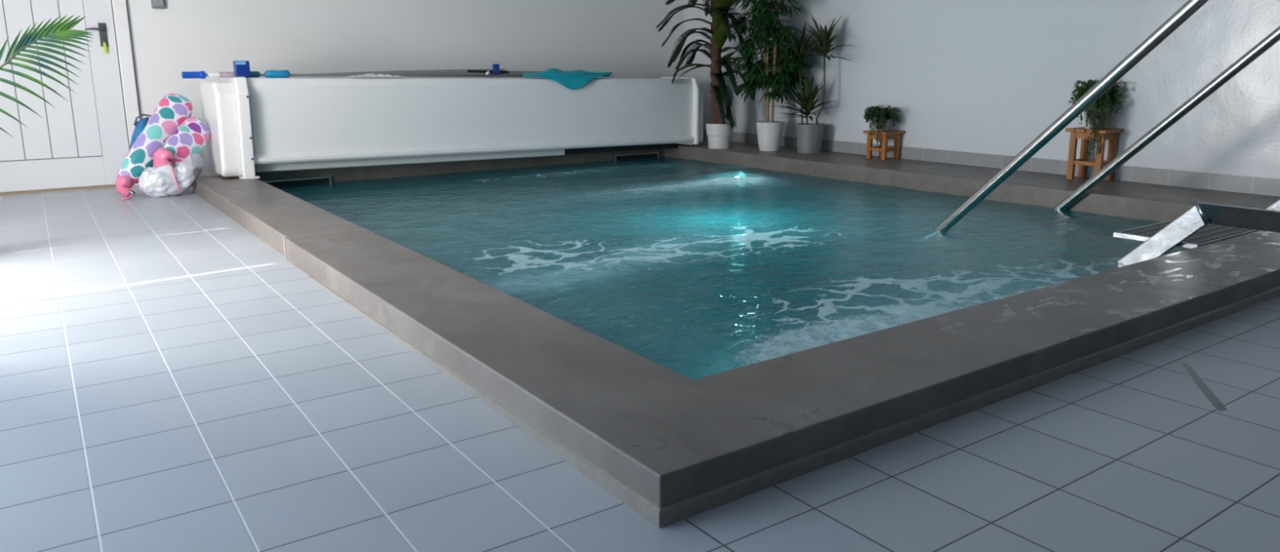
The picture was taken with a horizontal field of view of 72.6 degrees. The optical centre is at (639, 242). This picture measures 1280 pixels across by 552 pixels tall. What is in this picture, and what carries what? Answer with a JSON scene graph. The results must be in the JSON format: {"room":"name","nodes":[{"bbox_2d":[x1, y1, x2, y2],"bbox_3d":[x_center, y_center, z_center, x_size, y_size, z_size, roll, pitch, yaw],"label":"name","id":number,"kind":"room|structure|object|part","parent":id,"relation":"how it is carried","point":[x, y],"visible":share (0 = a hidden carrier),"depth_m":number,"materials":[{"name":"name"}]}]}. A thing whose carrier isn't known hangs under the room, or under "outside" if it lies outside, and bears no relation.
{"room":"indoor swimming pool","nodes":[
{"label":"indoor swimming pool","id":0,"kind":"room"},
{"bbox_2d":[106,0,684,185],"bbox_3d":[-2.657,-1.860,7.653,7.812,2.592,0.090,-8,14,-34],"label":"wall","id":1,"kind":"structure","parent":0,"point":[621,37],"depth_m":7.87,"materials":[{"name":"paint"}]},
{"bbox_2d":[0,0,141,195],"bbox_3d":[-4.601,-1.399,6.248,1.681,2.124,0.093,-8,14,-34],"label":"door","id":2,"kind":"structure","parent":1,"relation":"in","point":[81,142],"depth_m":6.56,"materials":[{"name":"paint"}]},
{"bbox_3d":[-4.103,-1.599,6.546,0.129,0.022,0.066,-8,14,-34],"label":"lever handle","id":3,"kind":"part","parent":2,"relation":"part of","materials":[{"name":"grey metal"}]},
{"bbox_3d":[-4.074,-1.573,6.606,0.050,0.176,0.011,-8,14,-34],"label":"handle plate","id":4,"kind":"part","parent":2,"relation":"part of","materials":[{"name":"grey metal"}]},
{"bbox_3d":[-4.620,-1.403,6.266,1.671,2.124,0.040,-8,14,-34],"label":"frame","id":5,"kind":"part","parent":2,"relation":"part of","materials":[{"name":"paint"}]},
{"bbox_2d":[151,0,165,8],"bbox_3d":[-3.755,-1.904,6.779,0.097,0.166,0.047,-8,14,-34],"label":"switch","id":6,"kind":"object","parent":1,"relation":"attached to","point":[157,4],"visible":1,"depth_m":6.77,"materials":[{"name":"grey plastic"}]},
{"bbox_2d":[0,185,1279,551],"bbox_3d":[0.204,0.167,3.891,7.632,0.072,9.882,-8,14,-34],"label":"floor","id":7,"kind":"structure","parent":0,"point":[171,380],"depth_m":2.12,"materials":[{"name":"tile"}]},
{"bbox_2d":[0,13,93,137],"bbox_3d":[-3.348,-0.451,3.974,1.532,1.151,1.008,-8,14,-34],"label":"areca palm","id":8,"kind":"object","parent":7,"relation":"on","point":[59,31],"visible":1,"depth_m":3.95,"materials":[{"name":"green plant"}]},
{"bbox_2d":[128,113,151,150],"bbox_3d":[-3.735,-0.712,6.502,0.206,0.491,0.159,3,12,17],"label":"bag","id":9,"kind":"object","parent":7,"relation":"on","point":[140,125],"visible":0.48,"depth_m":6.45,"materials":[{"name":"fabric"}]},
{"bbox_3d":[-3.679,-0.911,6.465,0.148,0.086,0.032,-8,14,-34],"label":"bag handle","id":10,"kind":"part","parent":9,"relation":"part of","materials":[{"name":"blue fabric"}]},
{"bbox_2d":[115,93,192,199],"bbox_3d":[-3.590,-0.713,6.365,0.232,0.729,0.664,5,13,25],"label":"float","id":11,"kind":"object","parent":7,"relation":"on","point":[173,108],"visible":0.88,"depth_m":6.32,"materials":[{"name":"plastic"}]},
{"bbox_2d":[138,153,204,197],"bbox_3d":[-3.381,-0.480,6.308,0.450,0.316,0.221,-10,15,-40],"label":"crumpled bag","id":12,"kind":"object","parent":7,"relation":"on","point":[155,182],"visible":0.96,"depth_m":6.23,"materials":[{"name":"white plastic"}]},
{"bbox_2d":[153,116,210,193],"bbox_3d":[-3.372,-0.649,6.408,0.242,0.525,0.449,1,12,9],"label":"drawstring bag","id":13,"kind":"object","parent":7,"relation":"on","point":[193,135],"visible":0.97,"depth_m":6.34,"materials":[{"name":"fabric"}]},
{"bbox_2d":[191,138,1279,528],"bbox_3d":[0.275,0.231,5.963,5.210,1.232,6.650,-8,14,-34],"label":"plunge pool","id":14,"kind":"object","parent":7,"relation":"in","point":[672,446],"visible":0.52,"depth_m":2.60,"materials":[{"name":"grey stone"}]},
{"bbox_3d":[-2.755,-0.466,6.958,0.567,0.090,0.027,-8,14,-34],"label":"skimmer frame","id":15,"kind":"part","parent":14,"relation":"part of","materials":[{"name":"black plastic"}]},
{"bbox_2d":[200,76,703,179],"bbox_3d":[-1.380,-1.103,7.784,4.482,0.743,0.752,-7,13,-34],"label":"housing","id":16,"kind":"object","parent":14,"relation":"on","point":[263,124],"visible":0.98,"depth_m":7.19,"materials":[{"name":"white plastic"}]},
{"bbox_2d":[232,60,250,76],"bbox_3d":[-2.913,-1.268,6.369,0.099,0.112,0.080,-8,14,-34],"label":"box","id":17,"kind":"object","parent":16,"relation":"on","point":[241,68],"visible":1,"depth_m":6.34,"materials":[{"name":"plastic"}]},
{"bbox_2d":[181,70,523,78],"bbox_3d":[-2.090,-1.355,7.026,2.880,0.079,0.061,-8,14,-34],"label":"pole","id":18,"kind":"object","parent":16,"relation":"on","point":[268,73],"visible":0.89,"depth_m":6.59,"materials":[{"name":"metal"}]},
{"bbox_3d":[-3.209,-1.202,6.261,0.153,0.054,0.054,-8,14,-34],"label":"handle","id":19,"kind":"part","parent":18,"relation":"part of","materials":[{"name":"blue plastic"}]},
{"bbox_2d":[347,73,404,76],"bbox_3d":[-2.100,-1.330,6.934,0.466,0.030,0.082,-8,14,-34],"label":"plastic wrap","id":20,"kind":"object","parent":16,"relation":"on","point":[366,74],"visible":1,"depth_m":6.91,"materials":[{"name":"plastic"}]},
{"bbox_2d":[289,68,542,76],"bbox_3d":[-1.651,-1.475,7.644,2.790,0.086,0.299,-8,14,-34],"label":"pole","id":21,"kind":"object","parent":16,"relation":"on","point":[480,71],"visible":0.34,"depth_m":7.48,"materials":[{"name":"grey metal"}]},
{"bbox_3d":[-1.340,-1.506,7.687,0.388,0.032,0.022,-8,14,-34],"label":"liner edge rod","id":22,"kind":"part","parent":21,"relation":"part of","materials":[{"name":"grey metal"}]},
{"bbox_2d":[485,63,503,77],"bbox_3d":[-1.287,-1.508,7.654,0.176,0.112,0.077,-8,14,-34],"label":"clip","id":23,"kind":"object","parent":16,"relation":"on","point":[495,67],"visible":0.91,"depth_m":7.65,"materials":[{"name":"blue plastic"}]},
{"bbox_2d":[520,67,613,89],"bbox_3d":[-0.656,-1.496,7.965,0.955,0.194,0.269,-8,14,-34],"label":"net","id":24,"kind":"object","parent":16,"relation":"on","point":[575,79],"visible":0.97,"depth_m":7.87,"materials":[{"name":"teal fabric"}]},
{"bbox_3d":[-0.032,-0.859,8.818,0.549,0.090,0.027,-8,14,-34],"label":"skimmer frame","id":25,"kind":"part","parent":14,"relation":"part of","materials":[{"name":"black plastic"}]},
{"bbox_2d":[655,0,761,148],"bbox_3d":[0.640,-1.764,8.406,0.780,1.708,1.092,-8,14,-34],"label":"potted palm","id":26,"kind":"object","parent":14,"relation":"on","point":[719,132],"visible":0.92,"depth_m":8.35,"materials":[{"name":"green plant"}]},
{"bbox_2d":[274,156,1188,379],"bbox_3d":[0.202,-0.215,5.657,4.054,0.026,5.584,-8,14,-34],"label":"pool water","id":27,"kind":"object","parent":14,"relation":"in","point":[695,268],"visible":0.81,"depth_m":4.49,"materials":[{"name":"teal liquid"}]},
{"bbox_2d":[723,0,819,151],"bbox_3d":[1.195,-1.710,8.093,0.856,1.718,0.967,-8,14,-34],"label":"palm","id":28,"kind":"object","parent":14,"relation":"on","point":[770,133],"visible":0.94,"depth_m":8.02,"materials":[{"name":"green plant"}]},
{"bbox_2d":[763,14,853,153],"bbox_3d":[1.510,-1.433,7.883,0.583,1.255,0.898,-8,14,-34],"label":"dracaena","id":29,"kind":"object","parent":14,"relation":"on","point":[809,135],"visible":0.93,"depth_m":7.90,"materials":[{"name":"green plant"}]},
{"bbox_3d":[1.451,-1.749,7.960,0.499,0.559,0.606,-8,14,-34],"label":"crown","id":30,"kind":"part","parent":29,"relation":"part of","materials":[{"name":"green plant"}]},
{"bbox_3d":[1.488,-1.340,8.042,0.054,0.543,0.020,8,14,36],"label":"stem","id":31,"kind":"part","parent":29,"relation":"part of","materials":[{"name":"brown plant"}]},
{"bbox_3d":[1.486,-1.328,7.941,0.583,0.428,0.607,-8,14,-34],"label":"crown","id":32,"kind":"part","parent":29,"relation":"part of","materials":[{"name":"green plant"}]},
{"bbox_3d":[1.640,-1.362,7.877,0.033,0.652,0.105,-8,14,-34],"label":"stem","id":33,"kind":"part","parent":29,"relation":"part of","materials":[{"name":"brown plant"}]},
{"bbox_3d":[1.580,-1.814,7.706,0.474,0.439,0.656,-8,14,-34],"label":"crown","id":34,"kind":"part","parent":29,"relation":"part of","materials":[{"name":"green plant"}]},
{"bbox_2d":[862,129,905,159],"bbox_3d":[2.093,-0.838,7.486,0.252,0.238,0.247,-8,14,-34],"label":"wooden stool","id":35,"kind":"object","parent":14,"relation":"on","point":[884,136],"visible":0.91,"depth_m":7.43,"materials":[{"name":"orange wood"}]},
{"bbox_3d":[1.979,-0.829,7.504,0.030,0.215,0.042,-8,14,-34],"label":"leg","id":36,"kind":"part","parent":35,"relation":"part of","materials":[{"name":"orange wood"}]},
{"bbox_2d":[863,104,901,145],"bbox_3d":[2.055,-0.999,7.437,0.297,0.340,0.337,-8,14,-34],"label":"potted fern","id":37,"kind":"object","parent":35,"relation":"on","point":[882,116],"visible":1,"depth_m":7.38,"materials":[{"name":"green plant"}]},
{"bbox_3d":[2.092,-0.944,7.465,0.252,0.023,0.247,-8,14,-34],"label":"seat","id":38,"kind":"part","parent":35,"relation":"part of","materials":[{"name":"orange wood"}]},
{"bbox_3d":[2.069,-0.804,7.378,0.030,0.215,0.042,-8,14,-34],"label":"leg","id":39,"kind":"part","parent":35,"relation":"part of","materials":[{"name":"orange wood"}]},
{"bbox_3d":[2.207,-0.824,7.473,0.030,0.215,0.042,-8,14,-34],"label":"leg","id":40,"kind":"part","parent":35,"relation":"part of","materials":[{"name":"orange wood"}]},
{"bbox_2d":[1065,126,1123,180],"bbox_3d":[3.130,-0.609,6.032,0.234,0.353,0.283,-8,14,-34],"label":"wooden stool","id":41,"kind":"object","parent":14,"relation":"on","point":[1111,134],"visible":0.89,"depth_m":6.00,"materials":[{"name":"orange wood"}]},
{"bbox_3d":[3.013,-0.604,6.069,0.030,0.329,0.042,-8,14,-34],"label":"leg","id":42,"kind":"part","parent":41,"relation":"part of","materials":[{"name":"orange wood"}]},
{"bbox_3d":[3.137,-0.622,6.154,0.030,0.329,0.042,-8,14,-34],"label":"leg","id":43,"kind":"part","parent":41,"relation":"part of","materials":[{"name":"orange wood"}]},
{"bbox_3d":[3.129,-0.770,5.999,0.234,0.023,0.283,-8,14,-34],"label":"seat","id":44,"kind":"part","parent":41,"relation":"part of","materials":[{"name":"orange wood"}]},
{"bbox_2d":[1068,79,1128,162],"bbox_3d":[3.103,-0.837,5.963,0.308,0.570,0.360,-7,13,-29],"label":"trailing ivy","id":45,"kind":"object","parent":41,"relation":"on","point":[1095,115],"visible":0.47,"depth_m":5.89,"materials":[{"name":"green plant"}]},
{"bbox_3d":[3.123,-0.573,5.915,0.030,0.329,0.042,-8,14,-34],"label":"leg","id":46,"kind":"part","parent":41,"relation":"part of","materials":[{"name":"orange wood"}]},
{"bbox_3d":[3.247,-0.591,5.999,0.030,0.329,0.042,-8,14,-34],"label":"leg","id":47,"kind":"part","parent":41,"relation":"part of","materials":[{"name":"orange wood"}]},
{"bbox_2d":[1113,199,1279,263],"bbox_3d":[2.955,0.188,4.210,1.265,0.885,1.876,-8,14,-34],"label":"frame","id":48,"kind":"object","parent":14,"relation":"attached to","point":[1204,223],"visible":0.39,"depth_m":3.90,"materials":[{"name":"metal"}]},
{"bbox_3d":[2.662,-0.071,3.505,0.056,0.094,0.759,-8,14,-34],"label":"level arm","id":49,"kind":"part","parent":48,"relation":"part of","materials":[{"name":"metal"}]},
{"bbox_2d":[933,0,1208,231],"bbox_3d":[2.362,-0.497,3.834,0.135,1.530,2.625,-8,14,-34],"label":"handrail","id":50,"kind":"object","parent":7,"relation":"on","point":[1190,7],"visible":0.91,"depth_m":4.16,"materials":[{"name":"silver metal"}]},
{"bbox_2d":[1052,26,1279,209],"bbox_3d":[3.353,-0.640,4.510,0.135,1.530,2.625,-8,14,-34],"label":"handrail","id":51,"kind":"object","parent":7,"relation":"on","point":[1273,37],"visible":0.88,"depth_m":4.93,"materials":[{"name":"silver metal"}]},
{"bbox_2d":[1181,362,1226,410],"bbox_3d":[1.598,0.406,2.479,0.333,0.001,0.245,-8,14,-34],"label":"wet streak","id":52,"kind":"object","parent":7,"relation":"on","point":[1202,386],"visible":1,"depth_m":2.44},
{"bbox_2d":[706,122,732,148],"bbox_3d":[0.779,-1.046,8.547,0.263,0.241,0.263,-8,14,-34],"label":"pot","id":53,"kind":"object","parent":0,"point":[718,134],"depth_m":8.45,"materials":[{"name":"white ceramic"}]},
{"bbox_2d":[755,120,784,151],"bbox_3d":[1.234,-1.008,8.274,0.270,0.270,0.270,-8,14,-34],"label":"pot","id":54,"kind":"object","parent":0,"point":[770,133],"depth_m":8.18,"materials":[{"name":"white ceramic"}]},
{"bbox_2d":[795,123,824,153],"bbox_3d":[1.569,-0.961,8.051,0.256,0.263,0.256,-8,14,-34],"label":"pot","id":55,"kind":"object","parent":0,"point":[809,135],"depth_m":7.96,"materials":[{"name":"grey ceramic"}]},
{"bbox_2d":[873,119,890,131],"bbox_3d":[2.065,-1.001,7.445,0.140,0.097,0.140,-8,14,-34],"label":"pot","id":56,"kind":"object","parent":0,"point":[882,128],"depth_m":7.39,"materials":[{"name":"white ceramic"}]},
{"bbox_2d":[684,0,1279,178],"bbox_3d":[3.362,-1.525,5.803,0.090,2.592,9.882,-8,14,-34],"label":"wall","id":57,"kind":"structure","parent":0,"point":[990,77],"depth_m":6.48,"materials":[{"name":"paint"}]},
{"bbox_2d":[702,128,1279,196],"bbox_3d":[2.400,-0.731,7.289,0.013,0.104,6.642,-8,14,-34],"label":"baseboard","id":58,"kind":"structure","parent":57,"relation":"attached to","point":[1223,182],"depth_m":6.37,"materials":[{"name":"tile"}]},
{"bbox_2d":[1084,106,1106,128],"bbox_3d":[3.121,-0.851,5.978,0.140,0.142,0.140,-8,14,-34],"label":"pot","id":59,"kind":"object","parent":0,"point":[1089,126],"depth_m":5.92,"materials":[{"name":"white ceramic"}]}
]}

